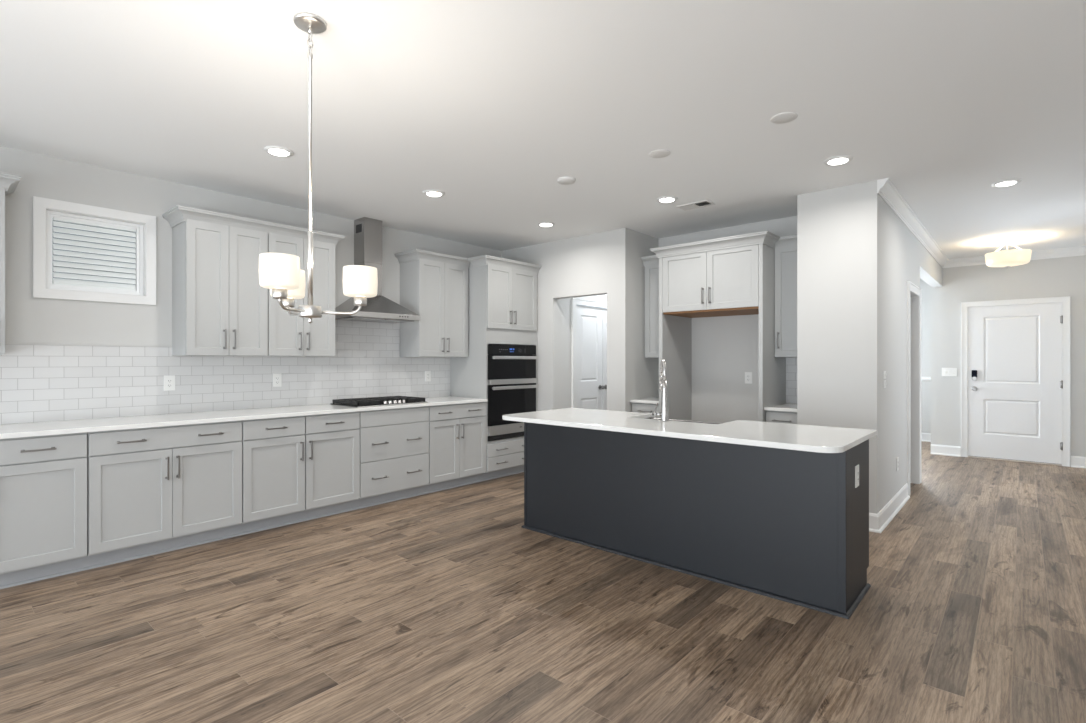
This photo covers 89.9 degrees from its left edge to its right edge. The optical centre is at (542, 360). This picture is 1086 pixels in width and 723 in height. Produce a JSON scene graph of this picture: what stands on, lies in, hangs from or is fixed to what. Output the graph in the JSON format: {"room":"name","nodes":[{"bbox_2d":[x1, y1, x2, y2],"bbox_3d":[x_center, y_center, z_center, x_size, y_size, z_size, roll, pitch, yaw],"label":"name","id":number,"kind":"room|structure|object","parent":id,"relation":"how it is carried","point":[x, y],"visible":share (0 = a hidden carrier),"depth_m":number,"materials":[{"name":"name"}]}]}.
{"room":"kitchen","nodes":[
{"label":"kitchen","id":0,"kind":"room"},
{"bbox_2d":[0,146,501,356],"bbox_3d":[-3.084,-0.035,4.199,0.120,2.740,7.820,0,0,41],"label":"wall","id":1,"kind":"structure","parent":0,"point":[29,320],"depth_m":4.04,"materials":[{"name":"paint"}]},
{"bbox_2d":[0,172,20,354],"bbox_3d":[-3.560,-0.587,3.267,0.394,1.100,0.585,0,0,41],"label":"upper cabinet","id":2,"kind":"object","parent":1,"relation":"attached to","point":[8,182],"visible":1,"depth_m":3.33,"materials":[{"name":"paint"}]},
{"bbox_2d":[33,196,155,304],"bbox_3d":[-3.260,-0.767,3.976,0.130,0.685,0.697,0,0,41],"label":"window","id":3,"kind":"structure","parent":1,"relation":"in","point":[44,209],"depth_m":3.92,"materials":[{"name":"paint"}]},
{"bbox_2d":[53,217,135,290],"bbox_3d":[-3.284,-0.767,3.997,0.030,0.469,0.473,0,0,41],"label":"window blind","id":4,"kind":"object","parent":3,"relation":"attached to","point":[58,280],"visible":1,"depth_m":3.98,"materials":[{"name":"plastic"}]},
{"bbox_2d":[164,375,174,390],"bbox_3d":[-2.928,0.178,4.265,0.009,0.118,0.075,0,0,41],"label":"wall outlet","id":5,"kind":"object","parent":1,"relation":"attached to","point":[169,381],"visible":1,"depth_m":4.26,"materials":[{"name":"plastic"}]},
{"bbox_2d":[167,379,171,386],"bbox_3d":[-2.926,0.178,4.263,0.003,0.066,0.034,0,0,41],"label":"receptacle","id":6,"kind":"object","parent":5,"relation":"attached to","point":[169,381],"depth_m":4.26,"materials":[{"name":"plastic"}]},
{"bbox_2d":[162,205,270,355],"bbox_3d":[-2.602,-0.587,4.353,0.394,1.100,0.655,0,0,41],"label":"upper cabinet","id":7,"kind":"object","parent":1,"relation":"attached to","point":[219,302],"visible":1,"depth_m":4.23,"materials":[{"name":"paint"}]},
{"bbox_2d":[0,320,449,424],"bbox_3d":[-2.461,0.008,4.807,0.008,0.826,4.156,0,0,41],"label":"backsplash","id":8,"kind":"structure","parent":1,"relation":"attached to","point":[39,383],"depth_m":4.40,"materials":[{"name":"white tile"}]},
{"bbox_2d":[273,373,281,386],"bbox_3d":[-2.384,0.178,4.881,0.009,0.118,0.075,0,0,41],"label":"wall outlet","id":9,"kind":"object","parent":1,"relation":"attached to","point":[277,378],"visible":1,"depth_m":4.88,"materials":[{"name":"plastic"}]},
{"bbox_2d":[275,376,278,383],"bbox_3d":[-2.382,0.178,4.880,0.003,0.066,0.034,0,0,41],"label":"receptacle","id":10,"kind":"object","parent":9,"relation":"attached to","point":[276,377],"depth_m":4.88,"materials":[{"name":"plastic"}]},
{"bbox_2d":[267,222,344,355],"bbox_3d":[-2.170,-0.587,4.844,0.394,1.100,0.654,0,0,41],"label":"upper cabinet","id":11,"kind":"object","parent":1,"relation":"attached to","point":[287,335],"visible":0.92,"depth_m":4.73,"materials":[{"name":"paint"}]},
{"bbox_2d":[335,217,419,322],"bbox_3d":[-1.660,-0.897,5.375,0.456,1.013,0.748,0,0,41],"label":"range hood","id":12,"kind":"object","parent":1,"relation":"attached to","point":[367,231],"visible":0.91,"depth_m":5.36,"materials":[{"name":"silver metal"}]},
{"bbox_2d":[356,224,361,232],"bbox_3d":[-1.825,-1.305,5.389,0.105,0.080,0.002,0,0,41],"label":"vent grille","id":13,"kind":"object","parent":12,"relation":"attached to","point":[358,226],"depth_m":5.39,"materials":[{"name":"grey metal"}]},
{"bbox_2d":[425,371,430,380],"bbox_3d":[-1.293,0.178,6.119,0.009,0.118,0.075,0,0,41],"label":"wall outlet","id":14,"kind":"object","parent":1,"relation":"attached to","point":[427,373],"visible":1,"depth_m":6.12,"materials":[{"name":"plastic"}]},
{"bbox_2d":[394,249,470,356],"bbox_3d":[-1.190,-0.587,5.956,0.394,1.100,0.749,0,0,41],"label":"upper cabinet","id":15,"kind":"object","parent":1,"relation":"attached to","point":[433,285],"visible":0.99,"depth_m":5.80,"materials":[{"name":"paint"}]},
{"bbox_2d":[0,0,1085,258],"bbox_3d":[1.381,-1.444,4.182,6.840,0.122,13.940,0,0,41],"label":"ceiling","id":16,"kind":"structure","parent":0,"point":[484,104],"depth_m":3.01,"materials":[{"name":"paint"}]},
{"bbox_2d":[264,146,293,156],"bbox_3d":[-1.772,-1.394,3.651,0.184,0.020,0.184,0,0,41],"label":"recessed light","id":17,"kind":"object","parent":16,"relation":"in","point":[273,150],"visible":1,"depth_m":3.62,"materials":[{"name":"paint"}]},
{"bbox_2d":[259,12,377,322],"bbox_3d":[-0.999,-0.780,2.291,0.444,1.250,0.484,0,0,41],"label":"chandelier","id":18,"kind":"object","parent":16,"relation":"hanging from","point":[281,273],"visible":1,"depth_m":2.25,"materials":[{"name":"white glass"}]},
{"bbox_2d":[423,190,444,196],"bbox_3d":[-0.915,-1.394,4.569,0.184,0.020,0.184,0,0,41],"label":"recessed light","id":19,"kind":"object","parent":16,"relation":"in","point":[432,193],"visible":1,"depth_m":4.53,"materials":[{"name":"paint"}]},
{"bbox_2d":[537,222,554,226],"bbox_3d":[0.031,-1.394,5.608,0.184,0.020,0.184,0,0,41],"label":"recessed light","id":20,"kind":"object","parent":16,"relation":"in","point":[543,224],"visible":1,"depth_m":5.57,"materials":[{"name":"paint"}]},
{"bbox_2d":[656,196,677,202],"bbox_3d":[1.081,-1.394,4.739,0.184,0.020,0.184,0,0,41],"label":"recessed light","id":21,"kind":"object","parent":16,"relation":"in","point":[665,199],"visible":1,"depth_m":4.70,"materials":[{"name":"paint"}]},
{"bbox_2d":[676,200,715,210],"bbox_3d":[1.381,-1.400,4.915,0.300,0.010,0.170,0,0,41],"label":"ceiling vent","id":22,"kind":"object","parent":16,"relation":"in","point":[704,203],"visible":1,"depth_m":4.91,"materials":[{"name":"metal"}]},
{"bbox_2d":[823,155,852,164],"bbox_3d":[2.070,-1.394,3.816,0.184,0.020,0.184,0,0,41],"label":"recessed light","id":23,"kind":"object","parent":16,"relation":"in","point":[836,160],"visible":1,"depth_m":3.78,"materials":[{"name":"paint"}]},
{"bbox_2d":[991,179,1020,186],"bbox_3d":[3.659,-1.394,4.298,0.184,0.020,0.184,0,0,41],"label":"recessed light","id":24,"kind":"object","parent":16,"relation":"in","point":[1007,182],"visible":1,"depth_m":4.27,"materials":[{"name":"paint"}]},
{"bbox_2d":[985,239,1031,267],"bbox_3d":[5.418,-1.241,6.342,0.416,0.328,0.416,0,0,41],"label":"flush light","id":25,"kind":"object","parent":16,"relation":"attached to","point":[1006,258],"visible":1,"depth_m":6.22,"materials":[{"name":"glass"}]},
{"bbox_2d":[0,441,1085,722],"bbox_3d":[1.381,1.385,4.182,6.840,0.100,13.940,0,0,41],"label":"floor","id":26,"kind":"structure","parent":0,"point":[439,606],"depth_m":2.66,"materials":[{"name":"brown wood"}]},
{"bbox_2d":[0,432,86,588],"bbox_3d":[-3.230,0.893,3.436,0.662,0.883,0.463,0,0,41],"label":"base cabinet","id":27,"kind":"object","parent":26,"relation":"on","point":[43,479],"visible":1,"depth_m":3.26,"materials":[{"name":"paint"}]},
{"bbox_2d":[0,396,487,438],"bbox_3d":[-2.125,0.436,4.704,0.650,0.030,3.866,0,0,41],"label":"countertop","id":28,"kind":"structure","parent":27,"relation":"on","point":[18,430],"depth_m":3.94,"materials":[{"name":"white stone"}]},
{"bbox_2d":[330,396,427,406],"bbox_3d":[-1.587,0.396,5.298,0.502,0.048,0.760,0,0,41],"label":"gas cooktop","id":29,"kind":"object","parent":28,"relation":"in","point":[388,400],"visible":1,"depth_m":5.17,"materials":[{"name":"black metal"}]},
{"bbox_2d":[85,421,241,569],"bbox_3d":[-2.779,0.893,3.948,0.662,0.883,0.902,0,0,41],"label":"base cabinet","id":30,"kind":"object","parent":26,"relation":"on","point":[153,490],"visible":0.99,"depth_m":3.71,"materials":[{"name":"paint"}]},
{"bbox_2d":[238,416,304,535],"bbox_3d":[-2.322,0.893,4.466,0.662,0.883,0.479,0,0,41],"label":"base cabinet","id":31,"kind":"object","parent":26,"relation":"on","point":[273,449],"visible":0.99,"depth_m":4.27,"materials":[{"name":"paint"}]},
{"bbox_2d":[301,412,359,521],"bbox_3d":[-2.002,0.893,4.829,0.662,0.883,0.489,0,0,41],"label":"base cabinet","id":32,"kind":"object","parent":26,"relation":"on","point":[332,441],"visible":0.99,"depth_m":4.63,"materials":[{"name":"paint"}]},
{"bbox_2d":[355,406,428,508],"bbox_3d":[-1.592,0.893,5.294,0.662,0.883,0.750,0,0,41],"label":"base cabinet","id":33,"kind":"object","parent":26,"relation":"on","point":[394,443],"visible":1,"depth_m":5.07,"materials":[{"name":"paint"}]},
{"bbox_2d":[424,402,485,493],"bbox_3d":[-1.092,0.893,5.861,0.662,0.883,0.763,0,0,41],"label":"base cabinet","id":34,"kind":"object","parent":26,"relation":"on","point":[457,432],"visible":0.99,"depth_m":5.64,"materials":[{"name":"paint"}]},
{"bbox_2d":[450,255,541,480],"bbox_3d":[-0.574,0.098,6.432,0.684,2.474,0.908,0,0,41],"label":"tall cabinet","id":35,"kind":"object","parent":26,"relation":"on","point":[502,292],"visible":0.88,"depth_m":6.14,"materials":[{"name":"paint"}]},
{"bbox_2d":[488,344,537,440],"bbox_3d":[-0.538,0.355,6.425,0.635,1.065,0.770,0,0,41],"label":"wall oven","id":36,"kind":"object","parent":35,"relation":"in","point":[512,380],"visible":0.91,"depth_m":6.19,"materials":[{"name":"black glass"}]},
{"bbox_2d":[632,403,658,417],"bbox_3d":[1.264,0.893,5.925,0.366,0.883,0.633,0,0,41],"label":"base cabinet","id":37,"kind":"object","parent":26,"relation":"on","point":[636,407],"visible":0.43,"depth_m":5.72,"materials":[{"name":"paint"}]},
{"bbox_2d":[630,397,658,403],"bbox_3d":[1.268,0.436,5.931,0.368,0.030,0.605,0,0,41],"label":"countertop","id":38,"kind":"structure","parent":37,"relation":"on","point":[653,400],"depth_m":5.76,"materials":[{"name":"white stone"}]},
{"bbox_2d":[521,422,870,618],"bbox_3d":[0.917,0.893,3.819,2.331,0.884,0.657,0,0,41],"label":"kitchen island","id":39,"kind":"object","parent":26,"relation":"on","point":[790,526],"visible":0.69,"depth_m":3.31,"materials":[{"name":"paint"}]},
{"bbox_2d":[502,408,876,452],"bbox_3d":[0.831,0.436,3.716,2.352,0.030,0.910,0,0,41],"label":"island countertop","id":40,"kind":"structure","parent":39,"relation":"on","point":[810,438],"depth_m":3.35,"materials":[{"name":"white stone"}]},
{"bbox_2d":[650,359,668,420],"bbox_3d":[0.843,0.205,3.824,0.117,0.431,0.204,0,0,33],"label":"kitchen faucet","id":41,"kind":"object","parent":40,"relation":"on","point":[664,414],"visible":1,"depth_m":3.76,"materials":[{"name":"silver metal"}]},
{"bbox_2d":[645,417,721,423],"bbox_3d":[1.005,0.574,3.942,0.719,0.243,0.387,0,0,41],"label":"farmhouse sink","id":42,"kind":"object","parent":40,"relation":"in","point":[650,417],"visible":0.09,"depth_m":4.08,"materials":[{"name":"silver metal"}]},
{"bbox_2d":[855,464,858,487],"bbox_3d":[1.743,0.642,3.016,0.009,0.118,0.078,0,0,41],"label":"wall outlet","id":43,"kind":"object","parent":39,"relation":"attached to","point":[857,466],"visible":1,"depth_m":3.00,"materials":[{"name":"plastic"}]},
{"bbox_2d":[650,231,785,421],"bbox_3d":[1.767,0.098,5.429,1.173,2.474,0.714,0,0,41],"label":"tall cabinet","id":44,"kind":"object","parent":26,"relation":"on","point":[731,275],"visible":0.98,"depth_m":5.20,"materials":[{"name":"paint"}]},
{"bbox_2d":[766,411,796,423],"bbox_3d":[2.299,0.893,5.013,0.303,0.883,0.633,0,0,41],"label":"base cabinet","id":45,"kind":"object","parent":26,"relation":"on","point":[771,416],"visible":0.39,"depth_m":4.81,"materials":[{"name":"paint"}]},
{"bbox_2d":[764,403,796,411],"bbox_3d":[2.303,0.436,5.019,0.305,0.030,0.605,0,0,41],"label":"countertop","id":46,"kind":"structure","parent":45,"relation":"on","point":[786,407],"depth_m":4.85,"materials":[{"name":"white stone"}]},
{"bbox_2d":[502,228,630,411],"bbox_3d":[0.209,-0.035,6.428,1.873,2.740,0.120,0,0,41],"label":"wall","id":47,"kind":"structure","parent":0,"point":[597,263],"depth_m":6.10,"materials":[{"name":"paint"}]},
{"bbox_2d":[560,294,606,408],"bbox_3d":[0.801,-0.035,7.306,0.120,2.740,1.980,0,0,41],"label":"wall","id":48,"kind":"structure","parent":0,"point":[565,304],"depth_m":6.63,"materials":[{"name":"paint"}]},
{"bbox_2d":[571,298,606,407],"bbox_3d":[0.803,0.282,7.198,0.024,2.105,1.340,0,0,41],"label":"trim","id":49,"kind":"structure","parent":48,"relation":"attached to","point":[574,301],"depth_m":6.72,"materials":[{"name":"paint"}]},
{"bbox_2d":[576,305,604,409],"bbox_3d":[0.599,0.318,6.967,0.100,2.010,0.608,0,0,41],"label":"door","id":50,"kind":"structure","parent":48,"relation":"in","point":[589,320],"depth_m":6.99,"materials":[{"name":"paint"}]},
{"bbox_2d":[603,309,606,409],"bbox_3d":[1.006,0.318,7.428,0.100,2.010,0.610,0,0,41],"label":"door trim","id":51,"kind":"structure","parent":48,"relation":"in","point":[604,310],"depth_m":7.24,"materials":[{"name":"paint"}]},
{"bbox_2d":[631,230,658,411],"bbox_3d":[1.561,-0.035,6.636,0.120,2.740,1.980,0,0,41],"label":"wall","id":52,"kind":"structure","parent":0,"point":[644,371],"depth_m":5.99,"materials":[{"name":"paint"}]},
{"bbox_2d":[641,255,658,357],"bbox_3d":[1.343,-0.584,6.015,0.367,1.107,0.393,0,0,41],"label":"upper cabinet","id":53,"kind":"object","parent":52,"relation":"attached to","point":[651,263],"visible":0.2,"depth_m":5.95,"materials":[{"name":"paint"}]},
{"bbox_2d":[659,216,796,422],"bbox_3d":[2.020,-0.035,5.765,1.720,2.740,0.120,0,0,41],"label":"wall","id":54,"kind":"structure","parent":0,"point":[724,348],"depth_m":5.76,"materials":[{"name":"paint"}]},
{"bbox_2d":[745,372,751,383],"bbox_3d":[2.113,0.180,5.595,0.075,0.118,0.009,0,0,41],"label":"wall outlet","id":55,"kind":"object","parent":54,"relation":"attached to","point":[748,375],"visible":1,"depth_m":5.59,"materials":[{"name":"plastic"}]},
{"bbox_2d":[774,235,796,356],"bbox_3d":[2.378,-0.584,5.103,0.306,1.107,0.393,0,0,41],"label":"upper cabinet","id":56,"kind":"object","parent":54,"relation":"attached to","point":[785,247],"visible":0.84,"depth_m":5.03,"materials":[{"name":"paint"}]},
{"bbox_2d":[786,357,796,403],"bbox_3d":[2.507,0.190,5.249,0.308,0.460,0.008,0,0,41],"label":"backsplash","id":57,"kind":"structure","parent":54,"relation":"attached to","point":[791,362],"depth_m":5.31,"materials":[{"name":"white tile"}]},
{"bbox_2d":[797,180,895,513],"bbox_3d":[2.654,-0.035,4.739,0.587,2.740,0.820,0,0,41],"label":"wall column","id":58,"kind":"structure","parent":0,"point":[846,235],"depth_m":4.43,"materials":[{"name":"paint"}]},
{"bbox_2d":[869,483,909,532],"bbox_3d":[2.867,1.266,4.938,0.590,0.138,1.460,0,0,41],"label":"baseboard","id":59,"kind":"structure","parent":58,"relation":"attached to","point":[878,522],"depth_m":4.52,"materials":[{"name":"paint"}]},
{"bbox_2d":[896,215,941,493],"bbox_3d":[4.350,-0.035,6.310,0.120,2.740,3.780,0,0,41],"label":"wall","id":60,"kind":"structure","parent":0,"point":[914,262],"depth_m":5.22,"materials":[{"name":"paint"}]},
{"bbox_2d":[896,457,898,470],"bbox_3d":[3.198,0.936,4.905,0.009,0.118,0.075,0,0,41],"label":"wall outlet","id":61,"kind":"object","parent":60,"relation":"attached to","point":[897,458],"visible":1,"depth_m":4.89,"materials":[{"name":"plastic"}]},
{"bbox_2d":[907,281,920,495],"bbox_3d":[3.795,0.280,5.666,0.149,2.110,0.820,0,0,41],"label":"trim","id":62,"kind":"structure","parent":60,"relation":"attached to","point":[913,291],"depth_m":5.88,"materials":[{"name":"paint"}]},
{"bbox_2d":[921,433,930,441],"bbox_3d":[4.480,1.266,8.182,2.160,0.138,3.600,0,0,41],"label":"baseboard","id":63,"kind":"structure","parent":60,"relation":"attached to","point":[926,437],"depth_m":8.95,"materials":[{"name":"paint"}]},
{"bbox_2d":[877,178,1085,267],"bbox_3d":[5.032,-1.353,5.163,2.420,0.103,4.600,0,0,41],"label":"trim","id":64,"kind":"structure","parent":60,"relation":"attached to","point":[886,190],"depth_m":6.13,"materials":[{"name":"paint"}]},
{"bbox_2d":[920,278,930,432],"bbox_3d":[5.710,-0.035,9.577,2.160,2.740,0.120,0,0,41],"label":"wall","id":65,"kind":"structure","parent":0,"point":[925,288],"depth_m":8.97,"materials":[{"name":"paint"}]},
{"bbox_2d":[931,255,1085,466],"bbox_3d":[6.548,-0.035,6.985,2.555,2.740,0.140,0,0,41],"label":"wall","id":66,"kind":"structure","parent":0,"point":[1062,276],"depth_m":7.33,"materials":[{"name":"paint"}]},
{"bbox_2d":[930,444,960,456],"bbox_3d":[5.661,1.266,7.654,0.340,0.138,0.030,0,0,41],"label":"baseboard","id":67,"kind":"structure","parent":66,"relation":"attached to","point":[947,450],"depth_m":7.65,"materials":[{"name":"paint"}]},
{"bbox_2d":[942,368,956,375],"bbox_3d":[5.697,0.165,7.630,0.170,0.118,0.016,0,0,41],"label":"light switch","id":68,"kind":"object","parent":66,"relation":"attached to","point":[945,371],"visible":1,"depth_m":7.63,"materials":[{"name":"plastic"}]},
{"bbox_2d":[961,296,1069,466],"bbox_3d":[6.220,0.267,7.199,1.088,2.137,0.173,0,0,41],"label":"door","id":69,"kind":"structure","parent":66,"relation":"in","point":[1015,353],"depth_m":7.16,"materials":[{"name":"paint"}]},
{"bbox_3d":[3.609,-0.035,8.917,0.120,2.740,3.890,0,0,41],"label":"wall","id":70,"kind":"structure","parent":0,"visible":0},
{"bbox_2d":[921,377,930,380],"bbox_3d":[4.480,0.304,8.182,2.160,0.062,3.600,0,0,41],"label":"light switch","id":71,"kind":"structure","parent":70,"relation":"attached to","point":[922,378],"depth_m":8.95,"materials":[{"name":"plastic"}]},
{"label":"outside","id":72,"kind":"structure","parent":0,"visible":0},
{"bbox_2d":[53,221,135,285],"bbox_3d":[-5.101,-1.615,6.497,0.215,6.100,10.000,0,0,41],"label":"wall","id":73,"kind":"structure","parent":72,"point":[57,221],"depth_m":6.26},
{"bbox_3d":[3.484,-0.035,1.487,0.120,2.740,12.440,0,0,41],"label":"wall","id":74,"kind":"structure","parent":0,"visible":0},
{"bbox_2d":[1071,456,1085,467],"bbox_3d":[2.975,1.266,1.843,1.115,0.138,12.300,0,0,41],"label":"baseboard","id":75,"kind":"structure","parent":74,"relation":"attached to","point":[1076,461],"depth_m":6.77,"materials":[{"name":"paint"}]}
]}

